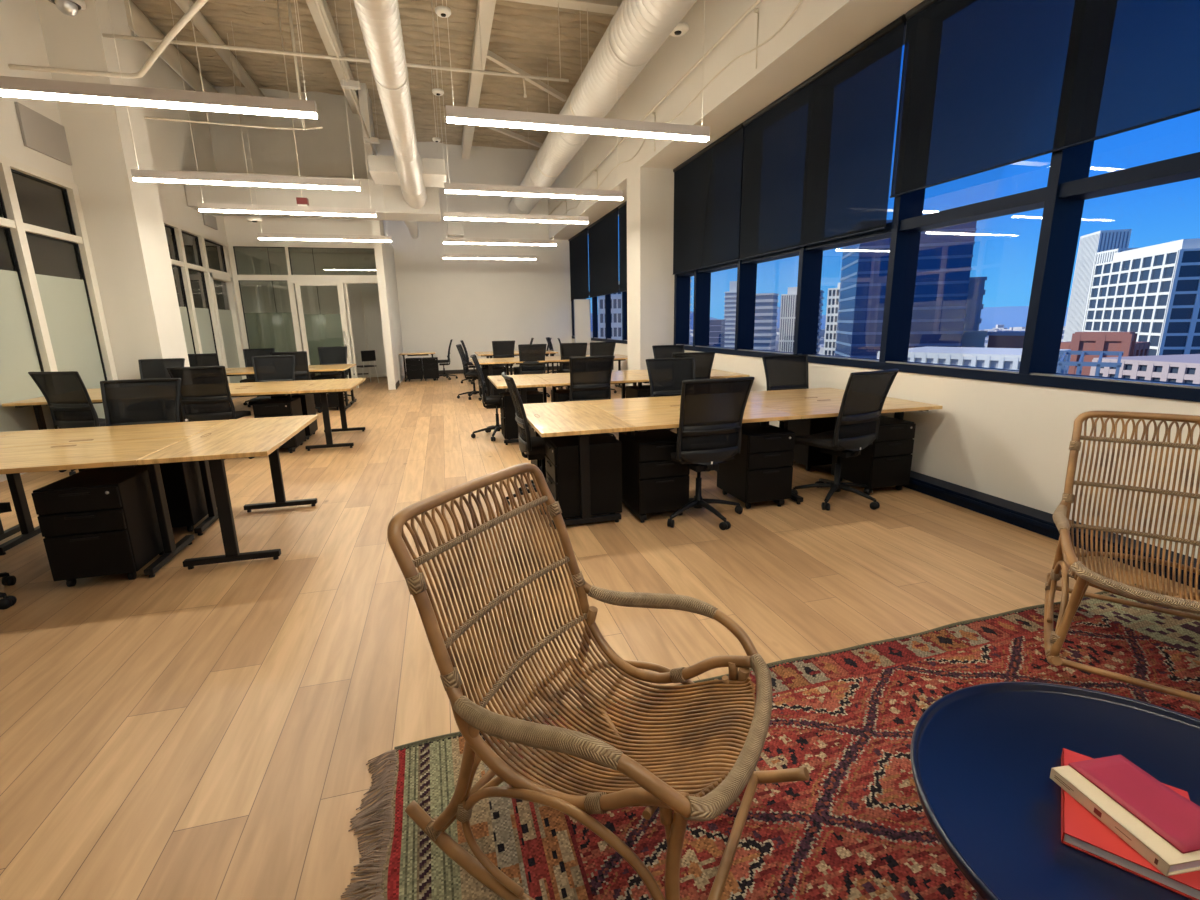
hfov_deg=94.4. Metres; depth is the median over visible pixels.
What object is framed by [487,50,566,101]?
brace
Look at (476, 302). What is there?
wall
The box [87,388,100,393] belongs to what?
desk
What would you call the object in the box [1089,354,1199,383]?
office tower
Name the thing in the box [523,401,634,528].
desk
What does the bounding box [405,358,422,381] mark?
pedestal
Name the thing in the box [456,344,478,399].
chair
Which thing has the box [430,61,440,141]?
smoke detector
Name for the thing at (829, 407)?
desk
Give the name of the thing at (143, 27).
beam
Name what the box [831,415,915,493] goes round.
pedestal
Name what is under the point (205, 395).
chair
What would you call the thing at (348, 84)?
conduit
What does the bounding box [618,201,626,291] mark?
roller shade
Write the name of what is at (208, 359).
chair
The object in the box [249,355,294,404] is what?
chair
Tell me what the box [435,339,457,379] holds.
chair
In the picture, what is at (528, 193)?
diffuser
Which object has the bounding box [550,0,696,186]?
conduit
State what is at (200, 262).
window
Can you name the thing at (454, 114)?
pendant light
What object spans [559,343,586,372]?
chair
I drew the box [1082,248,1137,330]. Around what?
office tower
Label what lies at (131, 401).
chair
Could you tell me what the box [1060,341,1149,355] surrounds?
office tower
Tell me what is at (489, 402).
chair
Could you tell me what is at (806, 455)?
pedestal
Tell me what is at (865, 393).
chair
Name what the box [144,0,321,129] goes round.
conduit
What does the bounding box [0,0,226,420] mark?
wall
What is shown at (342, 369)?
desk
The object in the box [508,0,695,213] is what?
duct
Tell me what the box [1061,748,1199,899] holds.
book
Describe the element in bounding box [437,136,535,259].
pendant light
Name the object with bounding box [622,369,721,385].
desk
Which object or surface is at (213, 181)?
diffuser
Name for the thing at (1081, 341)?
office tower
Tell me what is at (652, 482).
pedestal
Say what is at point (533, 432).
pedestal
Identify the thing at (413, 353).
desk
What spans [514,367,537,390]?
pedestal
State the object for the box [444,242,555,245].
diffuser
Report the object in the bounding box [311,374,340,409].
pedestal
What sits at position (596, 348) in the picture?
chair
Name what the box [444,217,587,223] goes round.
diffuser
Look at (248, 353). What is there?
chair
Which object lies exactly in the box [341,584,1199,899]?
rug
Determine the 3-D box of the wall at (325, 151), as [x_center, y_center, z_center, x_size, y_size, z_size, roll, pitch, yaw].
[-6.538,-4.570,12.364,3.240,6.500,1.020,-5,13,-15]
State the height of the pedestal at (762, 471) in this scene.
0.598 m
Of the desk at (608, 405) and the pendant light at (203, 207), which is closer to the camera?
the desk at (608, 405)
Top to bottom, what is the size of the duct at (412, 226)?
0.588 m
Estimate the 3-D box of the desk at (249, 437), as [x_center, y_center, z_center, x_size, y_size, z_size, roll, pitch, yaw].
[-2.473,0.241,3.965,0.655,0.742,1.440,-5,13,-15]
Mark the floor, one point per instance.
(209, 731)
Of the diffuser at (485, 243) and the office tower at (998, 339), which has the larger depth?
the office tower at (998, 339)
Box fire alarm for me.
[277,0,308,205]
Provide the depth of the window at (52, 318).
6.43 m
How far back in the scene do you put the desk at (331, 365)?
10.61 m
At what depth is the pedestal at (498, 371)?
10.86 m
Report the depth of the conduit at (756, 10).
6.86 m
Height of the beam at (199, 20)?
0.200 m
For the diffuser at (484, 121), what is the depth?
4.56 m
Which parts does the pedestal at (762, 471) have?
drawer, drawer, drawer, drawer pull, drawer pull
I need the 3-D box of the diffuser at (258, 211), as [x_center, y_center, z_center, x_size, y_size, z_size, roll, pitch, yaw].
[-4.289,-3.287,7.719,2.212,0.024,0.062,-4,13,-15]
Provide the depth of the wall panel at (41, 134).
6.55 m
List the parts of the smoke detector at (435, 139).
drop rod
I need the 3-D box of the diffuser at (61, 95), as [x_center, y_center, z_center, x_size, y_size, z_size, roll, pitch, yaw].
[-3.197,-2.428,3.894,2.212,0.024,0.062,-4,13,-15]
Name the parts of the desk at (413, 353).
under frame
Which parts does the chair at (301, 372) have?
frame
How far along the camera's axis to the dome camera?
5.40 m
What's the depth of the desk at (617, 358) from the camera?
11.58 m
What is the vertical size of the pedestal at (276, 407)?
0.598 m
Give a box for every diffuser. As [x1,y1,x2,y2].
[0,90,316,118]
[133,178,359,190]
[199,209,375,216]
[259,238,390,241]
[443,258,535,259]
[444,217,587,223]
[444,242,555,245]
[445,190,622,199]
[447,117,708,141]
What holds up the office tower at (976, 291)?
on the ground
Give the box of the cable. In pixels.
[554,0,802,223]
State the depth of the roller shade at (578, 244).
15.89 m
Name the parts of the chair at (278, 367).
seat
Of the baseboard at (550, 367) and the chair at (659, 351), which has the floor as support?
the chair at (659, 351)
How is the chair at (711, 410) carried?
on the floor
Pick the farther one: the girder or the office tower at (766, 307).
the office tower at (766, 307)
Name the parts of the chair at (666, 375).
frame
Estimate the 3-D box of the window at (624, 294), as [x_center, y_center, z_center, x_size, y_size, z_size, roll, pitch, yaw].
[0.152,-4.205,13.846,0.145,2.960,7.480,-5,13,-15]
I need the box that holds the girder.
[506,0,622,14]
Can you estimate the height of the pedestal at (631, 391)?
0.598 m
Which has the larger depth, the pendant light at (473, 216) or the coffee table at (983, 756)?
the pendant light at (473, 216)
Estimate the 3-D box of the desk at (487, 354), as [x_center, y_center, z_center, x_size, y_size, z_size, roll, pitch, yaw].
[-2.833,-2.128,14.321,0.655,0.742,1.440,-5,13,-15]
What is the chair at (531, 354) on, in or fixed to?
on the floor
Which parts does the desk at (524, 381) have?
under frame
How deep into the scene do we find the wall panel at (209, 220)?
11.27 m
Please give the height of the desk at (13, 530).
0.742 m
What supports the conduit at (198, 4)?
attached to the wall at (124, 222)
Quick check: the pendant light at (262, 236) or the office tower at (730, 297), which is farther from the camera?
the office tower at (730, 297)
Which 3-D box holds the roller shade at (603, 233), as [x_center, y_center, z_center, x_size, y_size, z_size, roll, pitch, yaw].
[0.057,-4.742,13.665,0.064,1.819,2.658,-5,13,-15]
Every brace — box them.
[481,125,541,147]
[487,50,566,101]
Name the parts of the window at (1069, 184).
sill trim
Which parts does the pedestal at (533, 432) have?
drawer, drawer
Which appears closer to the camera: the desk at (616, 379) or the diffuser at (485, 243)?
the desk at (616, 379)
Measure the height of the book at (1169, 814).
0.019 m
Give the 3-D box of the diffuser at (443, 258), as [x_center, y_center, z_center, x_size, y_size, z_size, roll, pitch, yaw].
[-2.655,-4.634,13.469,2.212,0.024,0.062,-4,13,-15]
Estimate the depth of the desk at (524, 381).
6.85 m
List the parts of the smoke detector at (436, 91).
drop rod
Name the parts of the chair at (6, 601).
leg, seat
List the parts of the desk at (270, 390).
under frame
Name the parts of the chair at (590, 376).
frame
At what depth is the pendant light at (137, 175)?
6.08 m
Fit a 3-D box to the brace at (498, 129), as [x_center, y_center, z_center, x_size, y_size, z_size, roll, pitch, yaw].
[-2.153,-7.966,14.088,0.090,0.090,2.743,7,15,33]
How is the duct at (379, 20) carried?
attached to the beam at (396, 208)
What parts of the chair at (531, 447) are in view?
frame, leg, seat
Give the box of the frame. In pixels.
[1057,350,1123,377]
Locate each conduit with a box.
[8,0,207,78]
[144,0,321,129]
[314,0,378,154]
[549,0,760,215]
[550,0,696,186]
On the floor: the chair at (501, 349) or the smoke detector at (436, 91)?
the chair at (501, 349)
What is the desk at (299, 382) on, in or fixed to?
on the floor
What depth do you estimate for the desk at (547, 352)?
14.17 m
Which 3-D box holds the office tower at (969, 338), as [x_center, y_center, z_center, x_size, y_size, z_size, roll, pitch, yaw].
[107.523,-13.146,164.732,7.103,43.250,4.700,8,16,35]
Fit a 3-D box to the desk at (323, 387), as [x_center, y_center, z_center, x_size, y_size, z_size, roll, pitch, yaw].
[-3.446,-0.490,7.226,0.655,0.742,1.440,-5,13,-15]
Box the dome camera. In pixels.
[48,0,85,15]
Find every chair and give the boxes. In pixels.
[0,502,16,609]
[28,371,105,475]
[78,378,180,471]
[138,358,184,378]
[166,366,253,458]
[188,353,219,366]
[240,348,274,406]
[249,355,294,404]
[270,351,321,412]
[317,346,354,400]
[357,350,378,384]
[387,463,809,899]
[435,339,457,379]
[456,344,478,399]
[460,340,475,383]
[470,354,500,440]
[492,340,514,368]
[501,372,548,514]
[518,344,549,396]
[544,338,551,373]
[546,337,558,372]
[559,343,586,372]
[566,356,615,437]
[590,342,616,392]
[646,358,694,433]
[652,345,684,358]
[666,352,714,429]
[667,377,754,529]
[762,354,808,390]
[792,369,898,509]
[1044,411,1199,702]
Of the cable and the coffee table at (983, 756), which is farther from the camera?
the cable
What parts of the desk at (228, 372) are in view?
under frame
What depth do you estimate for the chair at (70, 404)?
5.65 m
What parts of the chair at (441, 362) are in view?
seat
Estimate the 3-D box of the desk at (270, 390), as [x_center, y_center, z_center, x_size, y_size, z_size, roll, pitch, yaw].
[-4.308,-0.339,6.633,1.325,0.742,0.712,-5,13,-15]
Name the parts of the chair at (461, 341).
frame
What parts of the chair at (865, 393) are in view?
leg, leg, leg, seat, leg, leg, frame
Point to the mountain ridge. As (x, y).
(1008, 316)
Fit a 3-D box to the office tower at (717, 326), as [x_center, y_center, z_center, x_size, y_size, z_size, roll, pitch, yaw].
[71.310,-55.835,342.835,8.640,48.050,10.700,5,14,25]
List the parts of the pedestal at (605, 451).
drawer, drawer, drawer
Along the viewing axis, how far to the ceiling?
10.25 m
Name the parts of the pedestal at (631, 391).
drawer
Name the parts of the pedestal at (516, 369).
drawer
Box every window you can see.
[0,155,117,481]
[163,218,246,399]
[227,242,396,387]
[571,210,626,343]
[674,21,1199,401]
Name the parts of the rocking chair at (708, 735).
leg, woven armrest, arm, frame, leg, woven armrest, arm, leg, leg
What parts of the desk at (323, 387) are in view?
under frame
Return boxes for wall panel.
[14,102,71,165]
[202,213,217,229]
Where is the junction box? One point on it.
(453, 229)
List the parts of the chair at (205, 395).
frame, seat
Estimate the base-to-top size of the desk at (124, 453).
0.742 m
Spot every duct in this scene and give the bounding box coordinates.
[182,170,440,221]
[353,0,445,208]
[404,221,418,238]
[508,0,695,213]
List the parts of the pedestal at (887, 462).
drawer, drawer, drawer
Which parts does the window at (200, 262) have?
glass pane, glass pane, glass pane, glass pane, glass pane, glass pane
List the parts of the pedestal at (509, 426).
drawer, drawer, drawer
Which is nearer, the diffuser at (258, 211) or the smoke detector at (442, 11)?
the smoke detector at (442, 11)
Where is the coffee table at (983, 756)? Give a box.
[910,682,1199,899]
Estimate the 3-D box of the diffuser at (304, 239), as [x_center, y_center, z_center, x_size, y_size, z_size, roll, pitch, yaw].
[-4.981,-3.831,10.144,2.212,0.024,0.062,-4,13,-15]
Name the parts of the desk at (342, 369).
under frame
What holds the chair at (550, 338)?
on the floor
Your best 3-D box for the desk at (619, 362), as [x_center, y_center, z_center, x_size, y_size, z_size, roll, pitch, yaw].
[-0.121,-1.708,12.283,1.325,0.742,0.712,-5,13,-15]
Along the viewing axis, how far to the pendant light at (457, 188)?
6.83 m
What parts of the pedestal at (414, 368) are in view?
drawer, drawer, drawer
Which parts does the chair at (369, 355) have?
seat, backrest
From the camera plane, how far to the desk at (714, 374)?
7.44 m
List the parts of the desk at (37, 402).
under frame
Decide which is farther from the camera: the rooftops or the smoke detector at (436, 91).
the rooftops
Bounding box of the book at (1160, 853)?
[1050,765,1199,875]
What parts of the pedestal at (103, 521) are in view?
drawer pull, drawer, drawer pull, drawer, drawer pull, drawer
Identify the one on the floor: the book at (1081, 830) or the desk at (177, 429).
the desk at (177, 429)
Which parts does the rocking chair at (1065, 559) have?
leg, woven armrest, leg, arm, frame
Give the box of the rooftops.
[591,325,1064,354]
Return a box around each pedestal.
[31,465,164,586]
[115,461,216,531]
[252,397,305,451]
[271,393,317,439]
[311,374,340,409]
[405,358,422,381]
[422,357,438,380]
[478,367,505,397]
[499,390,542,439]
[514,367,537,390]
[529,424,545,476]
[544,433,621,518]
[551,389,572,401]
[619,429,689,515]
[626,385,650,397]
[717,422,794,508]
[788,417,834,470]
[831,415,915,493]
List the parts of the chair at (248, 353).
seat, frame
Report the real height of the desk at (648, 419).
0.742 m
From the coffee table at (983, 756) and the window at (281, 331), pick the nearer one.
the coffee table at (983, 756)
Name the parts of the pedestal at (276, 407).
drawer, drawer, drawer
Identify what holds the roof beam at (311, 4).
attached to the ceiling
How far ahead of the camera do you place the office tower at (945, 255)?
153.72 m
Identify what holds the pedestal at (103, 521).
on the floor
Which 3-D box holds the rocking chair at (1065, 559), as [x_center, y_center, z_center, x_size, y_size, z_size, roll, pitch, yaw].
[2.260,0.410,2.227,0.714,1.000,0.975,9,16,37]
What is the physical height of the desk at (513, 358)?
0.742 m
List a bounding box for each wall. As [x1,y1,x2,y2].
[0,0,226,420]
[207,83,397,389]
[235,234,404,382]
[267,139,571,373]
[548,0,1199,558]
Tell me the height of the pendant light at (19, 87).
3.382 m
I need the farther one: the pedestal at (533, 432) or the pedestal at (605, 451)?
the pedestal at (533, 432)
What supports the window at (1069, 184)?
in the wall at (1007, 441)
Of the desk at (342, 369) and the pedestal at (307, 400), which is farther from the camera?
the desk at (342, 369)
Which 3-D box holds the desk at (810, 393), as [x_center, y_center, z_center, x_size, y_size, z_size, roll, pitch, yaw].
[1.883,-0.178,5.464,1.325,0.742,0.712,-5,13,-15]
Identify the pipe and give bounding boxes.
[102,0,568,97]
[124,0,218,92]
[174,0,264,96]
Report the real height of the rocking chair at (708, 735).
1.000 m
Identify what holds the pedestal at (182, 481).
on the floor
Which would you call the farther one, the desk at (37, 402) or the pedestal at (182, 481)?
the desk at (37, 402)
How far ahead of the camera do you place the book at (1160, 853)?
1.07 m
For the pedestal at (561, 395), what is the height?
0.598 m
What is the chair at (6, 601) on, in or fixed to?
on the floor
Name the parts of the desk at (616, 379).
under frame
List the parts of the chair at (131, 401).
seat, frame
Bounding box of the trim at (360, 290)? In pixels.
[354,289,386,377]
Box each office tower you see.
[598,291,621,339]
[709,319,725,346]
[724,281,736,347]
[753,293,778,350]
[778,287,796,352]
[816,290,823,354]
[823,283,839,355]
[835,220,976,358]
[877,346,1070,373]
[961,331,987,347]
[963,277,986,330]
[987,331,1024,347]
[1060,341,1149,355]
[1063,229,1131,341]
[1068,332,1137,375]
[1082,238,1199,355]
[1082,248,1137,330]
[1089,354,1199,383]
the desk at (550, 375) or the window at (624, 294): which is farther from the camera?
the window at (624, 294)
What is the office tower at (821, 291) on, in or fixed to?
on the ground
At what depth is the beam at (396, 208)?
10.94 m
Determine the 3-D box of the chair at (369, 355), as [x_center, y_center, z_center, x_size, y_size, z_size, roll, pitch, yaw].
[-6.104,-2.162,14.475,0.440,0.851,0.442,10,17,39]
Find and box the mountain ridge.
[591,306,1068,330]
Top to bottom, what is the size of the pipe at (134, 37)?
1.600 m
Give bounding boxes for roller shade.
[568,228,588,300]
[587,207,618,297]
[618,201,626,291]
[673,123,743,274]
[739,14,906,259]
[890,0,1199,197]
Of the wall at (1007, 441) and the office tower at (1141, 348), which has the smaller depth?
the wall at (1007, 441)
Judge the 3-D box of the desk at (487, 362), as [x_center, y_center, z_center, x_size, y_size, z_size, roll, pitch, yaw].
[-2.264,-1.456,11.347,0.655,0.742,1.440,-5,13,-15]
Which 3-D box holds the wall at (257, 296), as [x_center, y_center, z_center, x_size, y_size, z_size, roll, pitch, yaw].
[-7.872,-2.530,10.058,7.310,3.600,15.400,-5,13,-15]
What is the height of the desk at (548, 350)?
0.742 m
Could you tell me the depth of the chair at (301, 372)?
9.33 m
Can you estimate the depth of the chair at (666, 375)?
5.89 m
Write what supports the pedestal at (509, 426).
on the floor
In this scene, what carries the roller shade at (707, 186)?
attached to the window at (1069, 184)
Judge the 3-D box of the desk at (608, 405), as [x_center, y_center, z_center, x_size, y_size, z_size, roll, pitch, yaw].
[0.603,-0.078,5.121,1.325,0.742,0.712,-5,13,-15]
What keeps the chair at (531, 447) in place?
on the floor
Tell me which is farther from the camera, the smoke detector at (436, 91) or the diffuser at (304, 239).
the diffuser at (304, 239)
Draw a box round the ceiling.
[131,0,613,149]
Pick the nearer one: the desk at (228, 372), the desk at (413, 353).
the desk at (228, 372)
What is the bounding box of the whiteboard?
[574,299,590,343]
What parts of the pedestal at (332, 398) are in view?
drawer, drawer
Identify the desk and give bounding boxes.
[0,420,226,555]
[0,431,21,540]
[0,436,193,577]
[2,393,102,429]
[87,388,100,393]
[137,415,317,569]
[179,385,303,452]
[225,367,253,369]
[226,370,253,375]
[228,380,315,440]
[289,378,365,450]
[308,364,356,404]
[309,366,350,409]
[399,352,434,381]
[470,358,507,400]
[475,351,492,367]
[488,374,551,444]
[502,356,562,391]
[505,350,550,373]
[505,358,569,388]
[508,351,557,372]
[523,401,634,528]
[534,371,636,402]
[544,375,648,401]
[566,354,626,388]
[586,395,748,470]
[607,403,800,522]
[614,356,627,390]
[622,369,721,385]
[638,371,749,378]
[747,387,844,402]
[753,397,942,503]
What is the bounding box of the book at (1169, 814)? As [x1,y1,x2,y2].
[1069,754,1199,853]
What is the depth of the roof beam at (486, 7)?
9.97 m
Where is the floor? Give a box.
[0,370,1199,899]
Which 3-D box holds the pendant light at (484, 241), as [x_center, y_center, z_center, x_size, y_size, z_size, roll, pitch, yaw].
[-1.985,-5.722,10.650,2.220,3.382,0.068,-5,13,-15]
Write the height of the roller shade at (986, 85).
1.439 m
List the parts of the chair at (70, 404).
frame, seat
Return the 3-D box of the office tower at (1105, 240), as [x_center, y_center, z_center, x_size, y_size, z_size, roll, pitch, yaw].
[268.379,-71.595,304.525,12.825,89.250,22.141,3,14,19]
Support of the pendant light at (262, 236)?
hanging from the ceiling
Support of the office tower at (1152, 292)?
on the ground
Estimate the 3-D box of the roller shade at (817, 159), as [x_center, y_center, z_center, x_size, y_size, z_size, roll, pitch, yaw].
[2.218,-3.106,6.079,0.064,1.689,2.638,-5,13,-15]
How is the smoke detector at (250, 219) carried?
hanging from the ceiling
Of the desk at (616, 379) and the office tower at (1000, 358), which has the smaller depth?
the desk at (616, 379)
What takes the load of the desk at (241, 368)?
on the floor
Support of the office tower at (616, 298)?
on the ground
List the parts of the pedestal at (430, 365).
drawer, drawer, drawer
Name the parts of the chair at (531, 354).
frame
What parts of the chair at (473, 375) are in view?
frame, seat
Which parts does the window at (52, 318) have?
glass pane, glass pane, glass pane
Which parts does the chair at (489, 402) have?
frame, leg, seat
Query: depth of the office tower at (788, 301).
396.00 m
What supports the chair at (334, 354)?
on the floor
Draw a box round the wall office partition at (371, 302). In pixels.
[362,290,386,373]
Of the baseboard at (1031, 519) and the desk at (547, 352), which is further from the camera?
the desk at (547, 352)
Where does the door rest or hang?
attached to the window at (281, 331)
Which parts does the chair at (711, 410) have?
leg, seat, leg, frame, leg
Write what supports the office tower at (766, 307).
on the ground
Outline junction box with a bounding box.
[447,223,463,236]
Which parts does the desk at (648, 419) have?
under frame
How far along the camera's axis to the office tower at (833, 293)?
296.30 m
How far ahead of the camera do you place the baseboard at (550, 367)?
16.93 m
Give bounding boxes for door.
[295,282,353,378]
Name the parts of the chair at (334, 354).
frame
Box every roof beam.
[306,0,377,152]
[461,0,495,158]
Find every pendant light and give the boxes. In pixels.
[0,0,317,118]
[107,0,360,190]
[170,3,375,216]
[231,22,391,241]
[432,2,588,223]
[432,52,556,245]
[436,2,622,199]
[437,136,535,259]
[446,0,709,141]
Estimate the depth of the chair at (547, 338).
15.82 m
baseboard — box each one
[354,366,559,375]
[751,422,1199,589]
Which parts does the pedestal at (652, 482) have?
drawer, drawer, drawer, drawer pull, drawer pull, drawer pull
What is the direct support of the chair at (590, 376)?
on the floor
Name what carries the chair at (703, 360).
on the floor
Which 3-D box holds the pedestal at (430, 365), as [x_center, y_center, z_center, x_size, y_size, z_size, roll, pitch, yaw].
[-4.580,-2.195,15.056,0.400,0.598,0.512,-5,13,-15]
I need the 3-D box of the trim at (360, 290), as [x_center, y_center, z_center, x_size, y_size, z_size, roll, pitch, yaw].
[-6.434,-3.232,15.492,1.290,2.390,0.060,-5,13,-15]
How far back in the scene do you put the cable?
6.50 m
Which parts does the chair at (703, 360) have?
frame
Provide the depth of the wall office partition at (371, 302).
15.53 m
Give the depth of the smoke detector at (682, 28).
6.18 m
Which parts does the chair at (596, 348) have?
frame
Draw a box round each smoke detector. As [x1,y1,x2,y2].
[227,33,262,221]
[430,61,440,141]
[431,0,443,95]
[435,0,450,17]
[670,22,688,36]
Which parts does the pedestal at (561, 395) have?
drawer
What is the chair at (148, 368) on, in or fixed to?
on the floor

